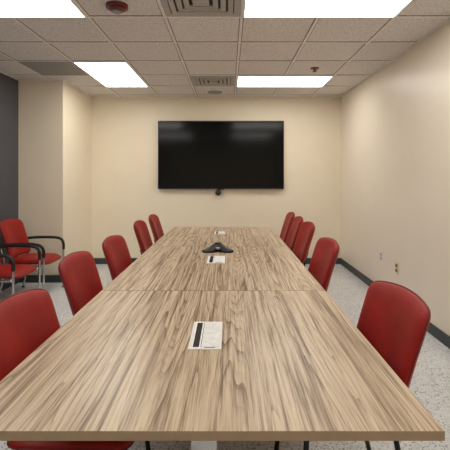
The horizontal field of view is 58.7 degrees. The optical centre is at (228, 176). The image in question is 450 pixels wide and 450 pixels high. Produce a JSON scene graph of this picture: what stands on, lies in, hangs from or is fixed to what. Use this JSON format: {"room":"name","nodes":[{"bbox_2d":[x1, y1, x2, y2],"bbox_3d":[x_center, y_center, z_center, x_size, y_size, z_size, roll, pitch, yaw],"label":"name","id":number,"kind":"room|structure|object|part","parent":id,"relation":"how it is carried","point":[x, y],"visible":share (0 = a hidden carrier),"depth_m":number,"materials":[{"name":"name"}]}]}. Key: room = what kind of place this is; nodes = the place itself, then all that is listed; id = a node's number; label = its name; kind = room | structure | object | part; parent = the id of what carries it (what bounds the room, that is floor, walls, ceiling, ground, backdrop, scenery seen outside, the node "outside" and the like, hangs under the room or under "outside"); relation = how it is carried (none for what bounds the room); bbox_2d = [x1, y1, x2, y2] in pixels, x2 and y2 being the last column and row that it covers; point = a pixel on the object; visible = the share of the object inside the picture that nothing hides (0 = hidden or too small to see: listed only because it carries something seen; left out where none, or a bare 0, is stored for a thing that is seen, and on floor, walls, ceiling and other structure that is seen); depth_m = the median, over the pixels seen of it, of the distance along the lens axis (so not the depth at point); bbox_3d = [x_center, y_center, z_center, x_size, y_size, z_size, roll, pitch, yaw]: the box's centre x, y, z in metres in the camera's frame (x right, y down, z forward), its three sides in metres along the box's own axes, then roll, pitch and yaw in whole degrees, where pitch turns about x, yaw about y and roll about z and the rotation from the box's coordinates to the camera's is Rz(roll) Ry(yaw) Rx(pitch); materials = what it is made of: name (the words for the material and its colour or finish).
{"room":"conference room","nodes":[
{"label":"conference room","id":0,"kind":"room"},
{"bbox_2d":[0,73,17,283],"bbox_3d":[-2.965,0.059,1.765,0.120,2.797,7.530,0,0,0],"label":"wall","id":1,"kind":"structure","parent":0,"point":[8,85],"depth_m":5.28,"materials":[{"name":"paint"}]},
{"bbox_2d":[1,279,18,290],"bbox_3d":[-2.899,1.407,1.759,0.012,0.100,7.518,0,0,0],"label":"baseboard","id":2,"kind":"structure","parent":1,"relation":"attached to","point":[6,285],"depth_m":5.26,"materials":[{"name":"plastic"}]},
{"bbox_2d":[18,81,91,274],"bbox_3d":[-2.658,0.059,6.175,0.735,2.797,1.290,0,0,0],"label":"wall","id":3,"kind":"structure","parent":0,"point":[55,117],"depth_m":5.53,"materials":[{"name":"beige paint"}]},
{"bbox_2d":[19,275,61,282],"bbox_3d":[-2.591,1.407,5.524,0.627,0.100,0.012,0,0,0],"label":"baseboard","id":4,"kind":"structure","parent":3,"relation":"attached to","point":[29,278],"depth_m":5.52,"materials":[{"name":"plastic"}]},
{"bbox_2d":[92,98,340,257],"bbox_3d":[-0.203,0.059,6.760,4.174,2.797,0.120,0,0,0],"label":"wall","id":5,"kind":"structure","parent":0,"point":[125,191],"depth_m":6.70,"materials":[{"name":"beige paint"}]},
{"bbox_2d":[201,189,220,195],"bbox_3d":[-0.291,0.259,6.626,0.338,0.103,0.148,0,0,0],"label":"video camera","id":6,"kind":"object","parent":5,"relation":"attached to","point":[218,192],"visible":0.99,"depth_m":6.59,"materials":[{"name":"black plastic"}]},
{"bbox_2d":[94,258,339,263],"bbox_3d":[-0.209,1.407,6.694,4.162,0.100,0.012,0,0,0],"label":"baseboard","id":7,"kind":"structure","parent":5,"relation":"attached to","point":[97,260],"depth_m":6.69,"materials":[{"name":"plastic"}]},
{"bbox_2d":[158,121,283,189],"bbox_3d":[-0.125,-0.360,6.662,2.090,1.142,0.077,0,0,0],"label":"television","id":8,"kind":"object","parent":5,"relation":"attached to","point":[220,155],"visible":1,"depth_m":6.62,"materials":[{"name":"black plastic"}]},
{"bbox_2d":[0,0,449,96],"bbox_3d":[-0.510,-1.390,2.350,5.029,0.100,8.940,0,0,0],"label":"ceiling","id":9,"kind":"structure","parent":0,"point":[49,29],"depth_m":4.08,"materials":[{"name":"tile"}]},
{"bbox_2d":[0,0,87,17],"bbox_3d":[-1.810,-1.332,3.015,1.280,0.016,0.640,0,0,0],"label":"frame","id":10,"kind":"object","parent":9,"relation":"attached to","point":[71,1],"visible":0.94,"depth_m":3.32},
{"bbox_2d":[0,0,83,16],"bbox_3d":[-1.810,-1.333,3.015,1.236,0.013,0.596,0,0,0],"label":"diffuser","id":11,"kind":"object","parent":10,"relation":"attached to","point":[8,8],"visible":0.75,"depth_m":3.15,"materials":[{"name":"white plastic"}]},
{"bbox_2d":[19,62,88,75],"bbox_3d":[-2.130,-1.334,4.935,0.610,0.012,0.600,0,0,0],"label":"ceiling vent","id":12,"kind":"object","parent":9,"relation":"in","point":[43,68],"visible":0.97,"depth_m":4.90,"materials":[{"name":"grey metal"}]},
{"bbox_2d":[72,62,148,86],"bbox_3d":[-1.490,-1.332,5.255,0.640,0.016,1.280,0,0,0],"label":"frame","id":13,"kind":"object","parent":9,"relation":"attached to","point":[127,63],"visible":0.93,"depth_m":4.84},
{"bbox_2d":[75,63,146,86],"bbox_3d":[-1.490,-1.333,5.255,0.596,0.013,1.236,0,0,0],"label":"diffuser","id":14,"kind":"object","parent":13,"relation":"attached to","point":[108,74],"visible":0.93,"depth_m":5.17,"materials":[{"name":"white plastic"}]},
{"bbox_2d":[106,0,127,13],"bbox_3d":[-0.870,-1.312,3.120,0.170,0.057,0.170,0,0,0],"label":"smoke detector","id":15,"kind":"object","parent":9,"relation":"attached to","point":[116,7],"visible":1,"depth_m":3.07,"materials":[{"name":"red plastic"}]},
{"bbox_2d":[160,0,240,16],"bbox_3d":[-0.210,-1.327,3.015,0.610,0.025,0.600,0,0,0],"label":"air diffuser","id":16,"kind":"object","parent":9,"relation":"in","point":[172,8],"depth_m":3.14,"materials":[{"name":"beige metal"}]},
{"bbox_2d":[191,76,234,85],"bbox_3d":[-0.210,-1.327,5.575,0.580,0.025,0.600,0,0,0],"label":"air diffuser","id":17,"kind":"object","parent":9,"relation":"in","point":[197,80],"depth_m":5.51,"materials":[{"name":"beige metal"}]},
{"bbox_2d":[205,89,224,93],"bbox_3d":[-0.210,-1.327,6.230,0.300,0.025,0.300,0,0,0],"label":"ceiling speaker","id":18,"kind":"object","parent":9,"relation":"in","point":[210,91],"depth_m":6.15},
{"bbox_2d":[0,0,449,97],"bbox_3d":[-0.510,-1.335,2.350,4.789,0.009,8.700,0,0,0],"label":"grid","id":19,"kind":"object","parent":9,"relation":"attached to","point":[241,20],"visible":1,"depth_m":4.15,"materials":[{"name":"beige metal"}]},
{"bbox_2d":[236,76,333,86],"bbox_3d":[0.750,-1.332,5.575,1.280,0.016,0.640,0,0,0],"label":"frame","id":20,"kind":"object","parent":9,"relation":"attached to","point":[237,76],"visible":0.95,"depth_m":5.27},
{"bbox_2d":[238,77,330,86],"bbox_3d":[0.750,-1.333,5.575,1.236,0.013,0.596,0,0,0],"label":"diffuser","id":21,"kind":"object","parent":20,"relation":"attached to","point":[242,81],"visible":0.93,"depth_m":5.55,"materials":[{"name":"white plastic"}]},
{"bbox_2d":[242,0,413,17],"bbox_3d":[0.750,-1.332,3.015,1.280,0.016,0.640,0,0,0],"label":"frame","id":22,"kind":"object","parent":9,"relation":"attached to","point":[244,1],"visible":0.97,"depth_m":3.32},
{"bbox_2d":[245,0,410,16],"bbox_3d":[0.750,-1.333,3.015,1.236,0.013,0.596,0,0,0],"label":"diffuser","id":23,"kind":"object","parent":22,"relation":"attached to","point":[253,8],"visible":0.88,"depth_m":3.15,"materials":[{"name":"white plastic"}]},
{"bbox_2d":[0,264,449,449],"bbox_3d":[-0.510,1.507,2.350,5.029,0.100,8.940,0,0,0],"label":"floor","id":24,"kind":"structure","parent":0,"point":[430,382],"depth_m":2.95,"materials":[{"name":"stone"}]},
{"bbox_2d":[0,244,40,294],"bbox_3d":[-2.475,0.992,4.340,0.627,0.929,0.604,0,0,0],"label":"armchair","id":25,"kind":"object","parent":24,"relation":"on","point":[12,271],"visible":0.89,"depth_m":4.33,"materials":[{"name":"red fabric"}]},
{"bbox_3d":[-2.410,1.024,4.340,0.498,0.080,0.506,0,0,0],"label":"seat","id":26,"kind":"part","parent":25,"relation":"part of","materials":[{"name":"red fabric"}]},
{"bbox_2d":[0,219,64,294],"bbox_3d":[-2.475,0.992,5.010,0.627,0.929,0.604,0,0,0],"label":"armchair","id":27,"kind":"object","parent":24,"relation":"on","point":[13,231],"visible":0.7,"depth_m":4.94,"materials":[{"name":"red fabric"}]},
{"bbox_3d":[-2.689,0.757,5.010,0.197,0.459,0.518,0,0,0],"label":"backrest","id":28,"kind":"part","parent":27,"relation":"part of","materials":[{"name":"red fabric"}]},
{"bbox_3d":[-2.410,1.024,5.010,0.498,0.080,0.506,0,0,0],"label":"seat","id":29,"kind":"part","parent":27,"relation":"part of","materials":[{"name":"red fabric"}]},
{"bbox_2d":[0,289,150,449],"bbox_3d":[-0.675,0.992,1.743,0.627,0.929,0.518,0,0,3],"label":"chair","id":30,"kind":"object","parent":24,"relation":"on","point":[28,318],"visible":0.25,"depth_m":1.70,"materials":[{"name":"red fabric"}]},
{"bbox_3d":[-0.889,0.757,1.754,0.197,0.459,0.518,0,0,3],"label":"backrest","id":31,"kind":"part","parent":30,"relation":"part of","materials":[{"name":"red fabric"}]},
{"bbox_3d":[-0.610,1.024,1.740,0.498,0.080,0.506,0,0,3],"label":"seat","id":32,"kind":"part","parent":30,"relation":"part of","materials":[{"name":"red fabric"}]},
{"bbox_3d":[-0.637,1.155,1.741,0.536,0.603,0.462,0,0,3],"label":"frame","id":33,"kind":"part","parent":30,"relation":"part of","materials":[{"name":"black metal"}]},
{"bbox_2d":[58,251,102,315],"bbox_3d":[-0.795,0.992,2.742,0.627,0.929,0.518,0,0,2],"label":"chair","id":34,"kind":"object","parent":24,"relation":"on","point":[78,272],"visible":0.3,"depth_m":2.72,"materials":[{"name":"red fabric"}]},
{"bbox_2d":[102,235,131,280],"bbox_3d":[-0.765,0.992,3.533,0.627,0.929,0.518,0,0,3],"label":"chair","id":35,"kind":"object","parent":24,"relation":"on","point":[114,247],"visible":0.27,"depth_m":3.51,"materials":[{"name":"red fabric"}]},
{"bbox_2d":[133,220,152,254],"bbox_3d":[-0.815,0.992,4.830,0.627,0.929,0.518,0,0,0],"label":"chair","id":36,"kind":"object","parent":24,"relation":"on","point":[141,230],"visible":0.29,"depth_m":4.79,"materials":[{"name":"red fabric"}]},
{"bbox_2d":[148,214,163,241],"bbox_3d":[-0.795,0.992,5.610,0.627,0.929,0.518,0,0,0],"label":"chair","id":37,"kind":"object","parent":24,"relation":"on","point":[154,221],"visible":0.31,"depth_m":5.55,"materials":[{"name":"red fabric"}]},
{"bbox_2d":[0,227,444,449],"bbox_3d":[-0.093,1.082,3.396,1.393,0.750,4.566,0,0,0],"label":"conference table","id":38,"kind":"object","parent":24,"relation":"on","point":[290,364],"visible":0.96,"depth_m":1.48,"materials":[{"name":"brown wood"}]},
{"bbox_2d":[188,322,222,349],"bbox_3d":[-0.098,0.704,1.790,0.138,0.006,0.310,0,0,0],"label":"paper","id":39,"kind":"object","parent":38,"relation":"on","point":[204,335],"visible":1,"depth_m":1.76,"materials":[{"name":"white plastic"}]},
{"bbox_2d":[207,256,224,262],"bbox_3d":[-0.105,0.704,3.420,0.150,0.006,0.300,0,0,0],"label":"box","id":40,"kind":"object","parent":38,"relation":"on","point":[211,259],"visible":1,"depth_m":3.40,"materials":[{"name":"white plastic"}]},
{"bbox_2d":[202,242,233,252],"bbox_3d":[-0.100,0.666,3.851,0.301,0.081,0.274,0,0,0],"label":"phone","id":41,"kind":"object","parent":38,"relation":"on","point":[218,246],"visible":1,"depth_m":3.75,"materials":[{"name":"black plastic"}]},
{"bbox_2d":[214,231,224,233],"bbox_3d":[-0.110,0.704,5.050,0.130,0.006,0.250,0,0,0],"label":"box","id":42,"kind":"object","parent":38,"relation":"on","point":[216,232],"visible":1,"depth_m":5.05,"materials":[{"name":"white plastic"}]},
{"bbox_2d":[280,212,294,243],"bbox_3d":[0.675,0.992,6.000,0.627,0.929,0.518,0,0,0],"label":"chair","id":43,"kind":"object","parent":24,"relation":"on","point":[290,216],"visible":0.31,"depth_m":5.99,"materials":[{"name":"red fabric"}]},
{"bbox_2d":[286,216,302,251],"bbox_3d":[0.675,0.992,5.340,0.627,0.929,0.518,0,0,0],"label":"chair","id":44,"kind":"object","parent":24,"relation":"on","point":[297,221],"visible":0.25,"depth_m":5.35,"materials":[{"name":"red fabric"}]},
{"bbox_2d":[293,221,314,265],"bbox_3d":[0.675,0.992,4.663,0.627,0.929,0.518,0,0,-3],"label":"chair","id":45,"kind":"object","parent":24,"relation":"on","point":[307,229],"visible":0.41,"depth_m":4.63,"materials":[{"name":"red fabric"}]},
{"bbox_2d":[308,237,339,291],"bbox_3d":[0.595,0.992,3.394,0.627,0.929,0.518,0,0,-4],"label":"chair","id":46,"kind":"object","parent":24,"relation":"on","point":[326,250],"visible":0.25,"depth_m":3.37,"materials":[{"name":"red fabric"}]},
{"bbox_2d":[274,281,430,449],"bbox_3d":[0.554,0.992,1.877,0.627,0.929,0.518,0,0,-7],"label":"chair","id":47,"kind":"object","parent":24,"relation":"on","point":[395,320],"visible":0.35,"depth_m":1.85,"materials":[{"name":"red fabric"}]},
{"bbox_3d":[0.517,1.155,1.872,0.536,0.603,0.462,0,0,-7],"label":"frame","id":48,"kind":"part","parent":47,"relation":"part of","materials":[{"name":"black metal"}]},
{"bbox_3d":[0.767,0.757,1.903,0.197,0.459,0.518,0,0,-7],"label":"backrest","id":49,"kind":"part","parent":47,"relation":"part of","materials":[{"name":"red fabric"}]},
{"bbox_2d":[341,21,449,335],"bbox_3d":[1.944,0.059,2.410,0.120,2.797,8.820,0,0,0],"label":"wall","id":50,"kind":"structure","parent":0,"point":[395,123],"depth_m":4.28,"materials":[{"name":"paint"}]},
{"bbox_2d":[340,258,449,348],"bbox_3d":[1.878,1.407,2.350,0.012,0.100,8.700,0,0,0],"label":"baseboard","id":51,"kind":"structure","parent":50,"relation":"attached to","point":[432,329],"depth_m":3.73,"materials":[{"name":"plastic"}]},
{"bbox_2d":[395,262,398,274],"bbox_3d":[1.879,1.017,4.470,0.011,0.128,0.096,0,0,0],"label":"wall outlet","id":52,"kind":"object","parent":50,"relation":"attached to","point":[396,263],"visible":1,"depth_m":4.45,"materials":[{"name":"beige plastic"}]}
]}

